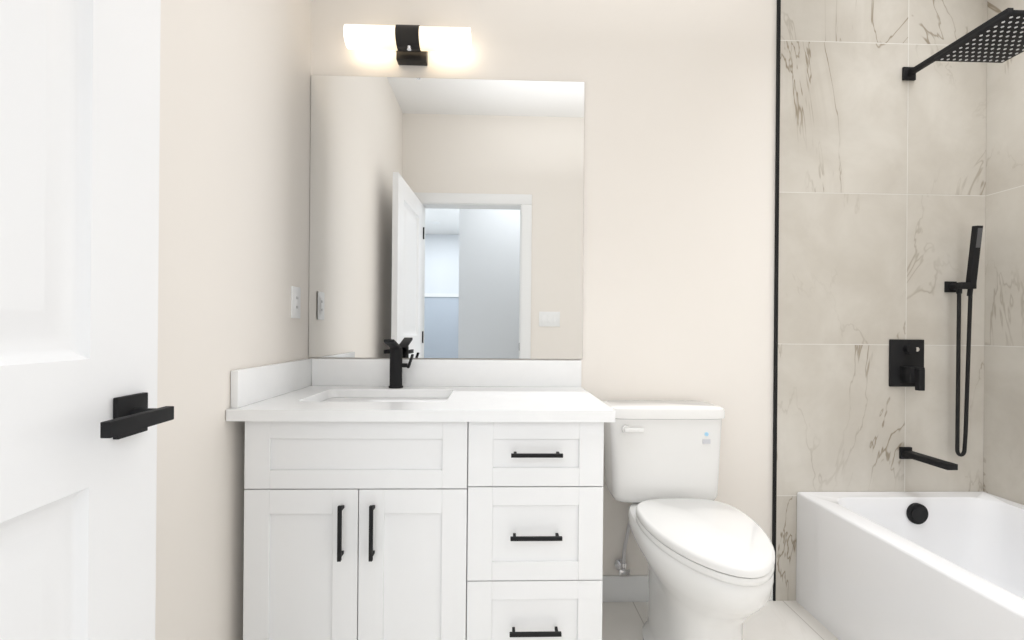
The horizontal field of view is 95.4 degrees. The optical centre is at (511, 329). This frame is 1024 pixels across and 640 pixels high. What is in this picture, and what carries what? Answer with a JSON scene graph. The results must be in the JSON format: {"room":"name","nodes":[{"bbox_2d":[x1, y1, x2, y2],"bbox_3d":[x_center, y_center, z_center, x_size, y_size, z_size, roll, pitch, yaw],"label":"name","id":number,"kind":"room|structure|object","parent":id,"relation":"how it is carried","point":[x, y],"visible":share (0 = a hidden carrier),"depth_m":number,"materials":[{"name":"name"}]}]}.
{"room":"bathroom","nodes":[
{"label":"bathroom","id":0,"kind":"room"},
{"bbox_2d":[155,0,311,639],"bbox_3d":[-0.830,-0.290,0.895,0.120,2.740,1.880,0,0,-2],"label":"wall","id":1,"kind":"structure","parent":0,"point":[234,166],"depth_m":1.25,"materials":[{"name":"beige paint"}]},
{"bbox_2d":[291,286,300,318],"bbox_3d":[-0.792,-0.098,1.711,0.008,0.116,0.072,0,0,-2],"label":"outlet","id":2,"kind":"object","parent":1,"relation":"attached to","point":[295,300],"visible":1,"depth_m":1.70,"materials":[{"name":"white plastic"}]},
{"bbox_2d":[308,0,776,575],"bbox_3d":[0.577,-0.278,1.938,2.997,2.740,0.120,0,0,-2],"label":"wall","id":3,"kind":"structure","parent":0,"point":[678,188],"depth_m":1.88,"materials":[{"name":"beige paint"}]},
{"bbox_2d":[343,24,470,65],"bbox_3d":[-0.391,-1.102,1.782,0.465,0.115,0.130,0,0,-2],"label":"sconce","id":4,"kind":"object","parent":3,"relation":"attached to","point":[412,44],"visible":1,"depth_m":1.73,"materials":[{"name":"white glass"}]},
{"bbox_2d":[309,75,583,358],"bbox_3d":[-0.255,-0.439,1.849,1.080,1.108,0.005,0,0,-2],"label":"mirror","id":5,"kind":"object","parent":3,"relation":"attached to","point":[446,218],"visible":1,"depth_m":1.85,"materials":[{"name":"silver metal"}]},
{"bbox_2d":[602,575,772,601],"bbox_3d":[0.648,1.042,1.874,0.811,0.102,0.013,0,0,-2],"label":"baseboard","id":6,"kind":"structure","parent":3,"relation":"attached to","point":[625,588],"depth_m":1.85,"materials":[{"name":"white paint"}]},
{"bbox_2d":[772,0,780,600],"bbox_3d":[1.071,-0.273,1.886,0.009,2.739,0.014,0,0,-2],"label":"trim","id":7,"kind":"structure","parent":3,"relation":"attached to","point":[776,264],"depth_m":1.88,"materials":[{"name":"black metal"}]},
{"bbox_2d":[776,0,986,600],"bbox_3d":[1.512,-0.269,1.901,0.874,2.739,0.012,0,0,-2],"label":"tile","id":8,"kind":"structure","parent":3,"relation":"attached to","point":[882,187],"depth_m":1.89,"materials":[{"name":"tile"}]},
{"bbox_2d":[889,339,924,390],"bbox_3d":[1.604,0.141,1.860,0.141,0.199,0.075,0,0,-2],"label":"shower valve","id":9,"kind":"object","parent":8,"relation":"attached to","point":[906,364],"visible":1,"depth_m":1.89,"materials":[{"name":"black metal"}]},
{"bbox_2d":[899,447,957,469],"bbox_3d":[1.603,0.503,1.797,0.048,0.048,0.200,0,0,-2],"label":"tub spout","id":10,"kind":"object","parent":8,"relation":"attached to","point":[906,453],"visible":1,"depth_m":1.79,"materials":[{"name":"black metal"}]},
{"bbox_2d":[902,8,1023,80],"bbox_3d":[1.620,-1.005,1.651,0.250,0.118,0.493,0,0,-2],"label":"shower head","id":11,"kind":"object","parent":8,"relation":"attached to","point":[998,38],"visible":1,"depth_m":1.57},
{"bbox_2d":[944,225,982,456],"bbox_3d":[1.800,0.052,1.859,0.072,0.918,0.087,0,0,-2],"label":"shower","id":12,"kind":"object","parent":8,"relation":"attached to","point":[970,284],"visible":1,"depth_m":1.86,"materials":[{"name":"black metal"}]},
{"bbox_2d":[602,600,838,639],"bbox_3d":[0.345,1.120,-1.310,3.870,0.060,6.600,0,0,-2],"label":"floor","id":13,"kind":"structure","parent":0,"point":[782,620],"depth_m":1.73,"materials":[{"name":"beige tile"}]},
{"bbox_2d":[226,358,614,639],"bbox_3d":[-0.258,0.602,1.568,1.076,0.965,0.565,0,0,-2],"label":"bathroom vanity","id":14,"kind":"object","parent":13,"relation":"on","point":[446,499],"visible":1,"depth_m":1.32,"materials":[{"name":"white paint"}]},
{"bbox_2d":[226,358,614,422],"bbox_3d":[-0.255,0.188,1.572,1.076,0.137,0.558,0,0,-2],"label":"countertop","id":15,"kind":"structure","parent":14,"relation":"on","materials":[{"name":"white stone"}]},
{"bbox_2d":[384,339,413,387],"bbox_3d":[-0.422,0.129,1.735,0.093,0.187,0.152,0,0,-2],"label":"faucet","id":16,"kind":"object","parent":15,"relation":"on","point":[396,363],"visible":0.96,"depth_m":1.76,"materials":[{"name":"black metal"}]},
{"bbox_2d":[603,400,774,639],"bbox_3d":[0.566,0.687,1.510,0.426,0.810,0.730,0,0,-2],"label":"toilet","id":17,"kind":"object","parent":13,"relation":"on","point":[710,562],"visible":0.94,"depth_m":1.49,"materials":[{"name":"white ceramic"}]},
{"bbox_2d":[796,492,1023,639],"bbox_3d":[1.560,0.881,1.141,0.776,0.440,1.506,0,0,-2],"label":"bathtub","id":18,"kind":"object","parent":13,"relation":"on","point":[909,565],"visible":1,"depth_m":1.65,"materials":[{"name":"white ceramic"}]},
{"bbox_3d":[2.041,-0.265,0.983,0.128,2.740,1.880,0,0,-2],"label":"wall","id":19,"kind":"structure","parent":0,"visible":0},
{"bbox_2d":[983,0,1023,504],"bbox_3d":[1.968,-0.265,1.084,0.012,2.739,1.648,0,0,-2],"label":"tile","id":20,"kind":"structure","parent":19,"relation":"attached to","point":[1003,466],"depth_m":1.83,"materials":[{"name":"tile"}]},
{"bbox_3d":[-0.197,-1.317,0.034,0.795,0.675,0.120,0,0,-2],"label":"wall","id":21,"kind":"structure","parent":0,"visible":0},
{"bbox_2d":[0,0,173,639],"bbox_3d":[-0.628,0.058,0.458,0.156,2.023,0.763,0,0,-4],"label":"door","id":22,"kind":"structure","parent":21,"relation":"in","point":[82,415],"depth_m":0.68,"materials":[{"name":"white paint"}]}
]}

